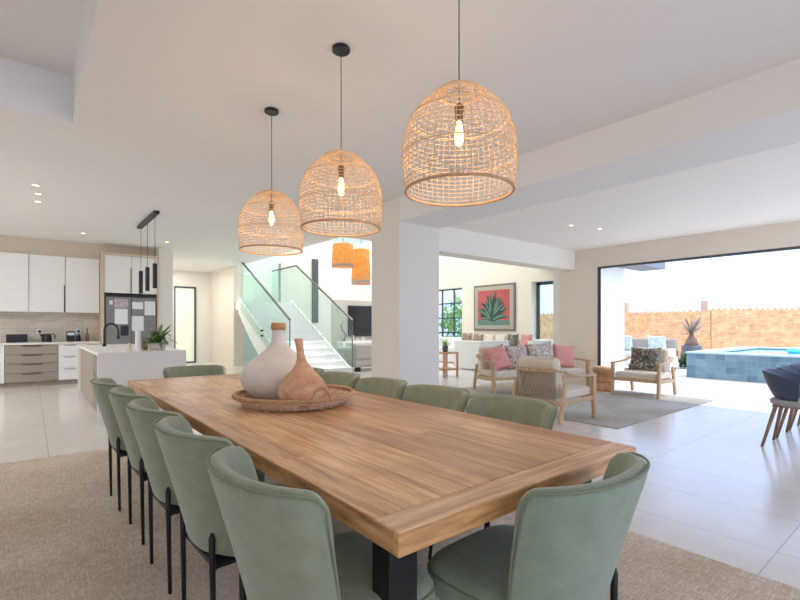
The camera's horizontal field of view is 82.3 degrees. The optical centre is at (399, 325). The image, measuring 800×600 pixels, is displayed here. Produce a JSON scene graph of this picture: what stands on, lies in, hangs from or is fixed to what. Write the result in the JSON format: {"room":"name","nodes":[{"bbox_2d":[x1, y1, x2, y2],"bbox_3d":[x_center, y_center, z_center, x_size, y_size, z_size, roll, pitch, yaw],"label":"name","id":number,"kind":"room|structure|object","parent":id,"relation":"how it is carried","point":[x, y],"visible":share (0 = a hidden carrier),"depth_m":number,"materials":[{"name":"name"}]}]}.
{"room":"dining room","nodes":[
{"label":"dining room","id":0,"kind":"room"},
{"bbox_2d":[0,294,104,341],"bbox_3d":[-9.403,-0.300,8.743,8.360,3.080,0.180,0,0,-39],"label":"wall","id":1,"kind":"structure","parent":0,"point":[58,323],"depth_m":10.02,"materials":[{"name":"tile"}]},
{"bbox_2d":[0,252,28,311],"bbox_3d":[-8.051,-0.892,9.453,0.605,1.195,0.394,0,0,-39],"label":"upper cabinet","id":2,"kind":"object","parent":1,"relation":"attached to","point":[14,267],"visible":1,"depth_m":9.35,"materials":[{"name":"white wood"}]},
{"bbox_2d":[29,254,64,311],"bbox_3d":[-7.574,-0.892,9.833,0.605,1.195,0.402,0,0,-39],"label":"upper cabinet","id":3,"kind":"object","parent":1,"relation":"attached to","point":[46,273],"visible":1,"depth_m":9.68,"materials":[{"name":"white wood"}]},
{"bbox_2d":[0,235,155,259],"bbox_3d":[-9.246,-1.670,8.549,8.360,0.340,0.320,0,0,-39],"label":"trim","id":4,"kind":"structure","parent":1,"relation":"attached to","point":[10,244],"depth_m":9.89,"materials":[{"name":"beige paint"}]},
{"bbox_2d":[64,257,98,312],"bbox_3d":[-7.100,-0.892,10.225,0.615,1.195,0.390,0,0,-39],"label":"upper cabinet","id":5,"kind":"object","parent":1,"relation":"attached to","point":[81,274],"visible":0.98,"depth_m":10.07,"materials":[{"name":"wood"}]},
{"bbox_2d":[173,270,210,362],"bbox_3d":[-7.526,-0.310,15.132,2.410,3.100,0.200,0,0,-39],"label":"wall","id":6,"kind":"structure","parent":0,"point":[201,281],"depth_m":15.62,"materials":[{"name":"paint"}]},
{"bbox_2d":[174,286,195,362],"bbox_3d":[-7.190,-0.040,15.313,0.680,2.560,0.140,0,0,-39],"label":"door","id":7,"kind":"structure","parent":6,"relation":"in","point":[184,296],"depth_m":15.31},
{"bbox_2d":[211,265,242,365],"bbox_3d":[-5.883,-1.760,15.238,0.300,6.000,2.900,0,0,-39],"label":"wall","id":8,"kind":"structure","parent":0,"point":[227,283],"depth_m":14.53,"materials":[{"name":"paint"}]},
{"bbox_2d":[243,237,371,358],"bbox_3d":[-4.114,-1.760,18.659,7.350,6.000,0.200,0,0,-39],"label":"wall","id":9,"kind":"structure","parent":0,"point":[262,269],"depth_m":17.54,"materials":[{"name":"paint"}]},
{"bbox_2d":[278,241,371,345],"bbox_3d":[-1.878,-1.010,17.252,5.640,4.500,0.200,0,0,-39],"label":"wall","id":10,"kind":"structure","parent":0,"point":[293,285],"depth_m":16.35,"materials":[{"name":"paint"}]},
{"bbox_2d":[312,259,317,322],"bbox_3d":[-2.998,-1.235,16.180,0.230,2.250,0.060,0,0,-39],"label":"trim","id":11,"kind":"structure","parent":10,"relation":"attached to","point":[314,261],"depth_m":16.14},
{"bbox_2d":[332,300,371,350],"bbox_3d":[-1.430,0.140,17.460,2.680,2.200,0.040,0,0,-39],"label":"trim panel","id":12,"kind":"object","parent":10,"relation":"attached to","point":[338,316],"visible":0.29,"depth_m":16.88,"materials":[{"name":"grey paint"}]},
{"bbox_2d":[348,305,371,336],"bbox_3d":[-1.402,-0.185,17.418,1.350,1.150,0.089,0,0,-39],"label":"television","id":13,"kind":"object","parent":12,"relation":"attached to","point":[361,316],"visible":0.62,"depth_m":17.29,"materials":[{"name":"black plastic"}]},
{"bbox_2d":[0,0,799,272],"bbox_3d":[-1.625,-2.140,6.786,18.000,0.600,20.600,0,0,-39],"label":"ceiling","id":14,"kind":"structure","parent":0,"point":[121,112],"depth_m":3.64,"materials":[{"name":"paint"}]},
{"bbox_2d":[137,210,159,293],"bbox_3d":[-4.340,-1.215,7.871,0.080,1.250,1.500,0,0,-39],"label":"linear pendant","id":15,"kind":"object","parent":14,"relation":"hanging from","point":[152,215],"visible":1,"depth_m":7.84,"materials":[{"name":"black metal"}]},
{"bbox_2d":[237,107,304,255],"bbox_3d":[-1.093,-1.239,3.899,0.552,1.202,0.552,0,0,-10],"label":"pendant lamp","id":16,"kind":"object","parent":14,"relation":"hanging from","point":[271,111],"visible":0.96,"depth_m":3.85,"materials":[{"name":"wicker"}]},
{"bbox_2d":[298,42,382,236],"bbox_3d":[-0.389,-1.239,3.028,0.552,1.202,0.552,0,0,22],"label":"pendant lamp","id":17,"kind":"object","parent":14,"relation":"hanging from","point":[339,49],"visible":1,"depth_m":2.97,"materials":[{"name":"wicker"}]},
{"bbox_2d":[338,165,344,177],"bbox_3d":[-0.389,-1.022,3.028,0.046,0.085,0.046,0,0,-39],"label":"socket","id":18,"kind":"object","parent":17,"relation":"attached to","point":[340,167],"depth_m":3.01,"materials":[{"name":"gold metal"}]},
{"bbox_2d":[332,243,353,268],"bbox_3d":[-1.250,-3.025,10.046,0.500,3.470,0.500,0,0,-39],"label":"pendant lamp","id":19,"kind":"object","parent":14,"relation":"hanging from","point":[342,253],"visible":0.98,"depth_m":9.85,"materials":[{"name":"orange fabric"}]},
{"bbox_2d":[401,0,518,206],"bbox_3d":[0.283,-1.239,2.196,0.552,1.202,0.552,0,0,22],"label":"pendant lamp","id":20,"kind":"object","parent":14,"relation":"hanging from","point":[459,109],"visible":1,"depth_m":2.11,"materials":[{"name":"wicker"}]},
{"bbox_2d":[454,103,463,121],"bbox_3d":[0.283,-1.022,2.196,0.046,0.085,0.046,0,0,-39],"label":"socket","id":21,"kind":"object","parent":20,"relation":"attached to","point":[458,107],"depth_m":2.18,"materials":[{"name":"gold metal"}]},
{"bbox_2d":[0,359,799,588],"bbox_3d":[-1.383,1.290,6.725,18.300,0.100,22.200,0,0,-39],"label":"floor","id":22,"kind":"structure","parent":0,"point":[711,489],"depth_m":4.29,"materials":[{"name":"tile"}]},
{"bbox_2d":[0,345,4,387],"bbox_3d":[-8.561,0.812,8.891,1.355,0.855,0.628,0,0,-39],"label":"drawer unit","id":23,"kind":"object","parent":22,"relation":"on","point":[2,347],"visible":0.95,"depth_m":9.07,"materials":[{"name":"white paint"}]},
{"bbox_2d":[5,344,57,387],"bbox_3d":[-7.700,0.812,9.587,0.850,0.855,0.628,0,0,-39],"label":"drawer unit","id":24,"kind":"object","parent":22,"relation":"on","point":[25,365],"visible":1,"depth_m":9.35,"materials":[{"name":"beige wood"}]},
{"bbox_2d":[0,341,100,344],"bbox_3d":[-7.933,0.361,9.390,2.960,0.042,0.640,0,0,-39],"label":"countertop","id":25,"kind":"structure","parent":24,"relation":"on","point":[52,342],"depth_m":9.53,"materials":[{"name":"stone"}]},
{"bbox_2d":[6,334,27,342],"bbox_3d":[-7.922,0.255,9.472,0.340,0.170,0.208,0,0,-39],"label":"toaster","id":26,"kind":"object","parent":25,"relation":"on","point":[10,338],"visible":1,"depth_m":9.39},
{"bbox_2d":[41,333,55,341],"bbox_3d":[-7.527,0.250,9.790,0.211,0.180,0.195,0,0,1],"label":"kettle","id":27,"kind":"object","parent":25,"relation":"on","point":[45,337],"visible":0.98,"depth_m":9.72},
{"bbox_2d":[66,331,80,341],"bbox_3d":[-7.179,0.230,10.076,0.255,0.220,0.240,0,0,-39],"label":"coffee machine","id":28,"kind":"object","parent":25,"relation":"on","point":[70,335],"visible":0.98,"depth_m":10.00,"materials":[{"name":"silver metal"}]},
{"bbox_2d":[58,344,80,384],"bbox_3d":[-7.212,0.812,9.981,0.395,0.855,0.628,0,0,-39],"label":"drawer unit","id":29,"kind":"object","parent":22,"relation":"on","point":[67,353],"visible":0.68,"depth_m":9.73,"materials":[{"name":"white paint"}]},
{"bbox_2d":[98,252,158,344],"bbox_3d":[-6.314,-0.195,10.660,1.135,2.870,0.680,0,0,-39],"label":"housing","id":30,"kind":"object","parent":22,"relation":"on","point":[118,272],"visible":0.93,"depth_m":10.34,"materials":[{"name":"brown wood"}]},
{"bbox_2d":[104,294,155,343],"bbox_3d":[-6.317,0.258,10.664,1.025,1.925,0.650,0,0,-39],"label":"refrigerator","id":31,"kind":"object","parent":22,"relation":"on","point":[126,334],"visible":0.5,"depth_m":10.37,"materials":[{"name":"grey metal"}]},
{"bbox_2d":[114,299,127,307],"bbox_3d":[-6.264,-0.510,10.292,0.270,0.200,0.002,0,0,-39],"label":"paper sheet","id":32,"kind":"object","parent":31,"relation":"attached to","point":[118,303],"visible":1,"depth_m":10.29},
{"bbox_2d":[115,309,127,323],"bbox_3d":[-6.264,-0.215,10.292,0.250,0.340,0.002,0,0,-39],"label":"paper sheet","id":33,"kind":"object","parent":31,"relation":"attached to","point":[121,315],"visible":0.86,"depth_m":10.29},
{"bbox_2d":[132,302,142,308],"bbox_3d":[-6.011,-0.467,10.496,0.220,0.160,0.002,0,0,-39],"label":"paper sheet","id":34,"kind":"object","parent":31,"relation":"attached to","point":[135,305],"visible":1,"depth_m":10.49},
{"bbox_2d":[132,316,143,330],"bbox_3d":[-6.011,-0.056,10.496,0.240,0.340,0.002,0,0,-39],"label":"paper sheet","id":35,"kind":"object","parent":31,"relation":"attached to","point":[137,321],"visible":0.93,"depth_m":10.50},
{"bbox_2d":[145,301,154,314],"bbox_3d":[-5.817,-0.410,10.653,0.220,0.320,0.002,0,0,-39],"label":"paper sheet","id":36,"kind":"object","parent":31,"relation":"attached to","point":[149,306],"visible":1,"depth_m":10.65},
{"bbox_2d":[78,344,185,424],"bbox_3d":[-4.364,0.790,7.280,1.040,0.900,3.090,0,0,-39],"label":"kitchen island","id":37,"kind":"object","parent":22,"relation":"on","point":[113,361],"visible":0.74,"depth_m":6.16,"materials":[{"name":"white stone"}]},
{"bbox_2d":[102,323,119,346],"bbox_3d":[-4.840,0.142,7.661,0.120,0.396,0.246,0,0,31],"label":"tap","id":38,"kind":"object","parent":37,"relation":"on","point":[114,324],"visible":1,"depth_m":7.62,"materials":[{"name":"black metal"}]},
{"bbox_2d":[135,330,140,350],"bbox_3d":[-3.595,0.190,6.288,0.072,0.300,0.072,0,0,-39],"label":"candle","id":39,"kind":"object","parent":37,"relation":"on","point":[137,332],"visible":1,"depth_m":6.26,"materials":[{"name":"wax"}]},
{"bbox_2d":[140,324,177,349],"bbox_3d":[-3.436,0.154,6.451,0.542,0.372,0.526,0,0,-18],"label":"potted plant","id":40,"kind":"object","parent":37,"relation":"on","point":[157,337],"visible":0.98,"depth_m":6.41,"materials":[{"name":"green plant"}]},
{"bbox_2d":[156,248,172,347],"bbox_3d":[-6.955,-0.300,12.604,0.300,3.080,4.450,0,0,-39],"label":"wall pier","id":41,"kind":"object","parent":22,"relation":"on","point":[165,255],"visible":0.29,"depth_m":10.88,"materials":[{"name":"paint"}]},
{"bbox_2d":[235,298,351,372],"bbox_3d":[-4.040,0.200,14.079,1.710,2.080,6.820,0,0,-39],"label":"staircase","id":42,"kind":"structure","parent":22,"relation":"on","point":[255,316],"depth_m":12.88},
{"bbox_2d":[242,262,290,347],"bbox_3d":[-3.634,-0.404,12.137,0.060,3.048,3.270,0,0,-39],"label":"handrail","id":43,"kind":"object","parent":42,"relation":"attached to","point":[244,265],"visible":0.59,"depth_m":11.56,"materials":[{"name":"black metal"}]},
{"bbox_2d":[272,265,352,367],"bbox_3d":[-2.850,-0.405,13.966,0.045,3.050,5.130,0,0,-39],"label":"handrail","id":44,"kind":"object","parent":42,"relation":"attached to","point":[301,270],"visible":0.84,"depth_m":13.02,"materials":[{"name":"black metal"}]},
{"bbox_2d":[336,340,371,346],"bbox_3d":[-1.315,0.890,17.064,2.200,0.700,0.400,0,0,-39],"label":"console table","id":45,"kind":"object","parent":22,"relation":"on","point":[340,343],"visible":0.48,"depth_m":16.51,"materials":[{"name":"white paint"}]},
{"bbox_2d":[337,343,371,371],"bbox_3d":[-0.620,0.850,13.299,2.310,0.780,0.970,0,0,-39],"label":"sofa","id":46,"kind":"object","parent":22,"relation":"on","point":[362,352],"visible":0.34,"depth_m":12.40,"materials":[{"name":"grey fabric"}]},
{"bbox_2d":[0,448,799,599],"bbox_3d":[-1.437,1.234,1.938,5.400,0.011,6.020,0,0,-39],"label":"dining rug","id":47,"kind":"object","parent":22,"relation":"on","point":[63,535],"visible":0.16,"depth_m":2.47,"materials":[{"name":"carpet"}]},
{"bbox_2d":[90,378,126,510],"bbox_3d":[-1.853,0.801,3.287,0.621,0.855,0.607,0,0,-40],"label":"dining chair","id":48,"kind":"object","parent":47,"relation":"on","point":[100,386],"visible":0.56,"depth_m":3.04,"materials":[{"name":"green fabric"}]},
{"bbox_2d":[107,387,155,544],"bbox_3d":[-1.434,0.801,2.816,0.621,0.855,0.607,0,0,-41],"label":"dining chair","id":49,"kind":"object","parent":47,"relation":"on","point":[118,396],"visible":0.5,"depth_m":2.58,"materials":[{"name":"green fabric"}]},
{"bbox_2d":[163,365,225,377],"bbox_3d":[-1.959,0.817,4.480,0.607,0.825,0.621,0,0,-39],"label":"dining chair","id":50,"kind":"object","parent":47,"relation":"on","point":[190,370],"visible":0.27,"depth_m":4.67,"materials":[{"name":"green fabric"}]},
{"bbox_2d":[125,398,264,593],"bbox_3d":[-1.047,0.801,2.345,0.621,0.855,0.607,0,0,-41],"label":"dining chair","id":51,"kind":"object","parent":47,"relation":"on","point":[142,412],"visible":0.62,"depth_m":2.10,"materials":[{"name":"green fabric"}]},
{"bbox_2d":[153,416,284,599],"bbox_3d":[-0.656,0.801,1.877,0.621,0.855,0.607,0,0,-41],"label":"dining chair","id":52,"kind":"object","parent":47,"relation":"on","point":[184,452],"visible":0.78,"depth_m":1.63,"materials":[{"name":"green fabric"}]},
{"bbox_2d":[205,445,435,599],"bbox_3d":[-0.240,0.801,1.370,0.621,0.855,0.606,0,0,-38],"label":"dining chair","id":53,"kind":"object","parent":47,"relation":"on","point":[285,546],"visible":0.98,"depth_m":1.10,"materials":[{"name":"green fabric"}]},
{"bbox_2d":[319,371,360,388],"bbox_3d":[-0.656,0.817,3.781,0.621,0.825,0.607,0,0,-39],"label":"dining chair","id":54,"kind":"object","parent":47,"relation":"on","point":[348,379],"visible":0.23,"depth_m":3.99,"materials":[{"name":"green fabric"}]},
{"bbox_2d":[354,377,407,399],"bbox_3d":[-0.277,0.817,3.328,0.621,0.825,0.607,0,0,-39],"label":"dining chair","id":55,"kind":"object","parent":47,"relation":"on","point":[381,386],"visible":0.23,"depth_m":3.53,"materials":[{"name":"green fabric"}]},
{"bbox_2d":[127,373,635,599],"bbox_3d":[-0.728,0.854,2.927,1.217,0.748,3.812,0,0,-39],"label":"dining table","id":56,"kind":"object","parent":47,"relation":"on","point":[408,477],"visible":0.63,"depth_m":1.67,"materials":[{"name":"brown wood"}]},
{"bbox_2d":[231,384,354,411],"bbox_3d":[-0.650,0.404,2.842,0.743,0.146,0.743,0,0,34],"label":"wicker tray","id":57,"kind":"object","parent":56,"relation":"on","point":[331,400],"visible":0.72,"depth_m":2.56,"materials":[{"name":"wicker"}]},
{"bbox_2d":[240,323,313,399],"bbox_3d":[-0.777,0.223,2.927,0.468,0.488,0.468,0,0,-39],"label":"clay vase","id":58,"kind":"object","parent":57,"relation":"in","point":[262,376],"visible":0.79,"depth_m":2.77,"materials":[{"name":"ceramic"}]},
{"bbox_2d":[277,338,326,407],"bbox_3d":[-0.559,0.269,2.634,0.284,0.395,0.284,0,0,-39],"label":"clay vase","id":59,"kind":"object","parent":57,"relation":"in","point":[300,383],"visible":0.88,"depth_m":2.55,"materials":[{"name":"ceramic"}]},
{"bbox_2d":[402,384,469,411],"bbox_3d":[0.101,0.817,2.876,0.621,0.825,0.607,0,0,-39],"label":"dining chair","id":60,"kind":"object","parent":47,"relation":"on","point":[447,397],"visible":0.23,"depth_m":3.06,"materials":[{"name":"green fabric"}]},
{"bbox_2d":[428,394,557,559],"bbox_3d":[0.480,0.817,2.423,0.621,0.825,0.607,0,0,-39],"label":"dining chair","id":61,"kind":"object","parent":47,"relation":"on","point":[540,413],"visible":0.23,"depth_m":2.58,"materials":[{"name":"green fabric"}]},
{"bbox_2d":[427,452,649,599],"bbox_3d":[0.427,0.815,1.449,0.607,0.828,0.621,0,0,-41],"label":"dining chair","id":62,"kind":"object","parent":47,"relation":"on","point":[563,542],"visible":1,"depth_m":1.20,"materials":[{"name":"green fabric"}]},
{"bbox_2d":[439,351,458,377],"bbox_3d":[1.117,0.940,11.316,0.520,0.600,0.440,0,0,-39],"label":"side table","id":63,"kind":"object","parent":22,"relation":"on","point":[445,368],"visible":0.76,"depth_m":11.24,"materials":[{"name":"brown wood"}]},
{"bbox_2d":[439,367,458,370],"bbox_3d":[1.117,1.060,11.316,0.520,0.040,0.440,0,0,-39],"label":"shelf","id":64,"kind":"object","parent":63,"relation":"attached to","point":[440,368],"depth_m":11.21,"materials":[{"name":"brown wood"}]},
{"bbox_2d":[454,340,508,369],"bbox_3d":[2.382,0.815,13.378,1.280,0.790,0.980,0,0,-39],"label":"sofa","id":65,"kind":"object","parent":22,"relation":"on","point":[468,350],"visible":0.43,"depth_m":12.98,"materials":[{"name":"white fabric"}]},
{"bbox_2d":[439,337,552,361],"bbox_3d":[2.595,0.805,14.952,0.970,0.810,4.800,0,0,-39],"label":"sofa","id":66,"kind":"object","parent":22,"relation":"on","point":[534,341],"visible":0.18,"depth_m":15.41,"materials":[{"name":"white fabric"}]},
{"bbox_2d":[507,334,518,345],"bbox_3d":[3.447,0.450,14.033,0.174,0.410,0.420,0,0,-39],"label":"throw cushion","id":67,"kind":"object","parent":66,"relation":"on","point":[513,339],"visible":0.81,"depth_m":13.95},
{"bbox_2d":[520,334,532,345],"bbox_3d":[3.761,0.450,13.644,0.174,0.410,0.420,0,0,-39],"label":"throw cushion","id":68,"kind":"object","parent":66,"relation":"on","point":[524,338],"visible":0.66,"depth_m":13.60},
{"bbox_2d":[462,382,711,428],"bbox_3d":[2.741,1.234,7.961,3.270,0.011,3.660,0,0,-39],"label":"rug","id":69,"kind":"object","parent":22,"relation":"on","point":[620,409],"visible":0.49,"depth_m":6.99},
{"bbox_2d":[472,346,590,393],"bbox_3d":[2.513,0.818,8.841,2.105,0.830,0.895,0,0,-18],"label":"settee","id":70,"kind":"object","parent":69,"relation":"on","point":[504,374],"visible":0.44,"depth_m":8.64,"materials":[{"name":"fabric"}]},
{"bbox_2d":[482,344,511,370],"bbox_3d":[1.819,0.605,8.559,0.591,0.542,0.247,0,0,-27],"label":"throw cushion","id":71,"kind":"object","parent":70,"relation":"on","point":[498,354],"visible":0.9,"depth_m":8.48,"materials":[{"name":"fabric"}]},
{"bbox_2d":[478,346,552,368],"bbox_3d":[2.426,0.632,9.103,1.870,0.460,0.150,0,-11,-18],"label":"cushion","id":72,"kind":"object","parent":70,"relation":"on","point":[483,365],"depth_m":8.79,"materials":[{"name":"beige fabric"}]},
{"bbox_2d":[505,345,526,368],"bbox_3d":[2.245,0.600,8.784,0.480,0.446,0.206,0,0,-18],"label":"throw cushion","id":73,"kind":"object","parent":70,"relation":"on","point":[513,353],"visible":0.63,"depth_m":8.71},
{"bbox_2d":[478,366,585,376],"bbox_3d":[2.533,0.877,8.779,1.980,0.120,0.670,0,0,-18],"label":"seat cushion","id":74,"kind":"object","parent":70,"relation":"on","point":[484,370],"depth_m":8.60,"materials":[{"name":"beige fabric"}]},
{"bbox_2d":[525,341,553,356],"bbox_3d":[2.762,0.580,8.955,0.647,0.561,0.224,0,0,-18],"label":"throw cushion","id":75,"kind":"object","parent":70,"relation":"on","point":[543,349],"visible":0.48,"depth_m":8.90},
{"bbox_2d":[552,344,574,367],"bbox_3d":[3.232,0.600,9.047,0.540,0.506,0.227,0,0,-10],"label":"throw cushion","id":76,"kind":"object","parent":70,"relation":"on","point":[565,354],"visible":0.88,"depth_m":8.98,"materials":[{"name":"fabric"}]},
{"bbox_2d":[512,356,596,424],"bbox_3d":[2.063,0.818,6.230,0.894,0.830,0.835,0,0,-39],"label":"lounge chair","id":77,"kind":"object","parent":69,"relation":"on","point":[541,377],"visible":0.94,"depth_m":5.96,"materials":[{"name":"fabric"}]},
{"bbox_2d":[518,356,562,392],"bbox_3d":[1.849,0.632,6.057,0.150,0.460,0.600,-15,9,-38],"label":"cushion","id":78,"kind":"object","parent":77,"relation":"on","point":[553,363],"depth_m":5.92,"materials":[{"name":"beige fabric"}]},
{"bbox_2d":[519,384,590,398],"bbox_3d":[2.114,0.877,6.271,0.670,0.120,0.710,0,0,-39],"label":"seat cushion","id":79,"kind":"object","parent":77,"relation":"on","point":[573,391],"depth_m":6.01,"materials":[{"name":"beige fabric"}]},
{"bbox_2d":[592,366,610,390],"bbox_3d":[3.888,1.002,8.746,0.400,0.450,0.400,0,0,-39],"label":"stool","id":80,"kind":"object","parent":69,"relation":"on","point":[603,377],"visible":0.73,"depth_m":8.61,"materials":[{"name":"brown wood"}]},
{"bbox_2d":[610,347,676,398],"bbox_3d":[4.413,0.818,8.271,0.894,0.830,0.835,0,0,-40],"label":"lounge chair","id":81,"kind":"object","parent":69,"relation":"on","point":[662,376],"visible":0.64,"depth_m":8.15,"materials":[{"name":"fabric"}]},
{"bbox_2d":[615,370,670,379],"bbox_3d":[4.363,0.877,8.229,0.670,0.120,0.710,0,0,-40],"label":"seat cushion","id":82,"kind":"object","parent":81,"relation":"on","point":[624,374],"depth_m":8.05,"materials":[{"name":"beige fabric"}]},
{"bbox_2d":[628,347,660,371],"bbox_3d":[4.430,0.600,8.297,0.223,0.420,0.520,0,0,-41],"label":"throw cushion","id":83,"kind":"object","parent":81,"relation":"on","point":[641,358],"visible":0.99,"depth_m":8.23,"materials":[{"name":"fabric"}]},
{"bbox_2d":[637,347,669,371],"bbox_3d":[4.624,0.632,8.448,0.150,0.460,0.600,15,-9,-39],"label":"cushion","id":84,"kind":"object","parent":81,"relation":"on","point":[664,356],"depth_m":8.22,"materials":[{"name":"beige fabric"}]},
{"bbox_2d":[761,368,799,446],"bbox_3d":[4.027,0.848,4.690,0.585,0.792,0.510,0,0,-39],"label":"shell chair","id":85,"kind":"object","parent":22,"relation":"on","point":[784,386],"visible":1,"depth_m":4.66,"materials":[{"name":"fabric"}]},
{"bbox_2d":[776,365,799,437],"bbox_3d":[4.478,0.848,5.055,0.585,0.792,0.510,0,0,-39],"label":"shell chair","id":86,"kind":"object","parent":22,"relation":"on","point":[779,367],"visible":0.3,"depth_m":5.27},
{"bbox_2d":[788,363,799,430],"bbox_3d":[4.929,0.848,5.419,0.585,0.792,0.510,0,0,-39],"label":"shell chair","id":87,"kind":"object","parent":22,"relation":"on","point":[797,365],"visible":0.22,"depth_m":5.43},
{"bbox_2d":[372,198,438,385],"bbox_3d":[0.080,-0.410,7.077,0.780,3.300,0.690,0,0,-39],"label":"column","id":88,"kind":"structure","parent":0,"point":[405,256],"depth_m":6.80,"materials":[{"name":"paint"}]},
{"bbox_2d":[439,227,574,271],"bbox_3d":[2.006,-1.570,8.537,4.050,0.780,0.360,0,0,-39],"label":"beam","id":89,"kind":"structure","parent":0,"point":[453,242],"depth_m":8.20,"materials":[{"name":"paint"}]},
{"bbox_2d":[439,256,623,369],"bbox_3d":[3.045,-1.760,15.605,0.350,6.000,8.950,0,0,-39],"label":"wall","id":90,"kind":"structure","parent":0,"point":[454,273],"depth_m":15.18,"materials":[{"name":"paint"}]},
{"bbox_2d":[439,288,461,336],"bbox_3d":[1.821,-0.295,17.239,0.060,2.170,1.870,0,0,-39],"label":"window","id":91,"kind":"structure","parent":90,"relation":"in","point":[442,303],"depth_m":17.09,"materials":[{"name":"black metal"}]},
{"bbox_2d":[474,282,515,330],"bbox_3d":[3.107,-0.610,15.185,0.072,1.540,1.730,0,0,-39],"label":"painting","id":92,"kind":"object","parent":90,"relation":"attached to","point":[494,304],"visible":1,"depth_m":15.09,"materials":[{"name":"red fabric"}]},
{"bbox_2d":[536,281,552,338],"bbox_3d":[4.966,-0.060,13.409,0.060,2.600,2.220,0,0,-39],"label":"window","id":93,"kind":"structure","parent":90,"relation":"in","point":[538,284],"depth_m":14.20,"materials":[{"name":"black metal"}]},
{"bbox_2d":[553,267,622,371],"bbox_3d":[4.574,-1.760,10.968,2.900,6.000,0.185,0,0,-39],"label":"wall","id":94,"kind":"structure","parent":0,"point":[611,278],"depth_m":11.35,"materials":[{"name":"paint"}]},
{"bbox_2d":[617,263,664,270],"bbox_3d":[5.274,-1.595,11.016,3.750,0.230,0.610,0,0,-39],"label":"eave","id":95,"kind":"object","parent":94,"relation":"attached to","point":[658,266],"visible":0.21,"depth_m":11.73},
{"bbox_2d":[400,59,799,228],"bbox_3d":[3.159,-1.780,3.266,0.780,0.560,9.110,0,0,-39],"label":"beam","id":96,"kind":"structure","parent":0,"point":[759,112],"depth_m":4.09,"materials":[{"name":"paint"}]},
{"bbox_2d":[448,143,799,250],"bbox_3d":[5.107,-1.770,4.897,4.300,0.380,9.200,0,0,-39],"label":"ceiling","id":97,"kind":"structure","parent":0,"point":[761,188],"depth_m":6.21,"materials":[{"name":"paint"}]},
{"bbox_2d":[560,220,799,385],"bbox_3d":[6.538,-0.360,6.285,0.170,3.200,9.560,0,0,-39],"label":"wall","id":98,"kind":"structure","parent":0,"point":[578,287],"depth_m":9.06,"materials":[{"name":"paint"}]},
{"bbox_2d":[597,246,799,365],"bbox_3d":[6.779,0.020,5.939,0.070,2.440,8.720,0,0,-39],"label":"door","id":99,"kind":"structure","parent":98,"relation":"in","point":[794,247],"depth_m":8.75,"materials":[{"name":"black metal"}]},
{"bbox_3d":[-0.378,-3.550,13.835,7.200,2.420,6.200,0,0,-39],"label":"wall","id":100,"kind":"structure","parent":0,"visible":0},
{"bbox_2d":[351,248,370,284],"bbox_3d":[-0.882,-2.850,10.369,0.440,3.820,0.440,0,0,-39],"label":"pendant lamp","id":101,"kind":"object","parent":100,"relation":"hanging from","point":[361,275],"visible":0.92,"depth_m":10.19,"materials":[{"name":"orange fabric"}]},
{"label":"outside","id":102,"kind":"structure","parent":0,"visible":0},
{"bbox_2d":[614,357,773,405],"bbox_3d":[15.268,1.301,20.048,31.050,0.118,36.000,0,0,-39],"label":"ground","id":103,"kind":"structure","parent":102,"point":[714,389],"depth_m":9.10,"materials":[{"name":"concrete"}]},
{"bbox_2d":[439,294,461,336],"bbox_3d":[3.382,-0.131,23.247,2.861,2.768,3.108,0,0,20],"label":"shrub","id":104,"kind":"object","parent":103,"relation":"on","point":[458,313],"visible":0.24,"depth_m":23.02,"materials":[{"name":"green plant"}]},
{"bbox_2d":[540,309,710,356],"bbox_3d":[8.345,0.286,20.943,9.969,1.928,0.064,0,0,45],"label":"fence","id":105,"kind":"object","parent":103,"relation":"on","point":[638,325],"visible":0.42,"depth_m":18.58,"materials":[{"name":"brick"}]},
{"bbox_2d":[624,338,677,370],"bbox_3d":[6.825,0.805,13.034,0.800,0.890,1.700,0,0,-39],"label":"outdoor sofa","id":106,"kind":"object","parent":103,"relation":"on","point":[671,344],"visible":0.25,"depth_m":12.67,"materials":[{"name":"white fabric"}]},
{"bbox_2d":[624,335,632,349],"bbox_3d":[6.558,0.490,13.397,0.192,0.451,0.500,0,0,-39],"label":"throw cushion","id":107,"kind":"object","parent":106,"relation":"on","point":[627,339],"visible":0.52,"depth_m":13.25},
{"bbox_2d":[647,335,666,348],"bbox_3d":[7.123,0.490,12.697,0.192,0.451,0.500,0,0,-39],"label":"throw cushion","id":108,"kind":"object","parent":106,"relation":"on","point":[653,341],"visible":0.77,"depth_m":12.63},
{"bbox_2d":[677,351,685,367],"bbox_3d":[8.324,0.987,13.457,0.742,0.520,0.777,0,0,-39],"label":"bush","id":109,"kind":"object","parent":103,"relation":"on","point":[682,360],"visible":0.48,"depth_m":13.36,"materials":[{"name":"green plant"}]},
{"bbox_2d":[681,345,701,365],"bbox_3d":[8.921,0.920,14.020,0.540,0.660,0.540,0,0,-39],"label":"planter","id":110,"kind":"object","parent":103,"relation":"on","point":[685,348],"depth_m":13.84,"materials":[{"name":"concrete"}]},
{"bbox_2d":[675,316,708,365],"bbox_3d":[8.893,0.456,14.037,1.178,1.588,0.918,0,0,-19],"label":"dracaena","id":111,"kind":"object","parent":103,"relation":"on","point":[691,344],"visible":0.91,"depth_m":13.93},
{"bbox_2d":[701,300,708,310],"bbox_3d":[12.017,0.120,18.064,0.220,2.260,0.220,0,0,-39],"label":"fence post","id":112,"kind":"object","parent":103,"relation":"on","point":[704,303],"visible":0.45,"depth_m":17.97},
{"bbox_2d":[685,346,799,382],"bbox_3d":[11.567,0.935,9.074,4.640,0.630,9.020,0,0,-39],"label":"pool","id":113,"kind":"object","parent":103,"relation":"on","point":[743,363],"visible":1,"depth_m":10.51,"materials":[{"name":"tile"}]},
{"bbox_2d":[711,307,799,348],"bbox_3d":[17.748,0.260,15.641,12.324,1.979,0.062,0,0,17],"label":"fence","id":114,"kind":"object","parent":103,"relation":"on","point":[767,327],"visible":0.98,"depth_m":17.02,"materials":[{"name":"brick"}]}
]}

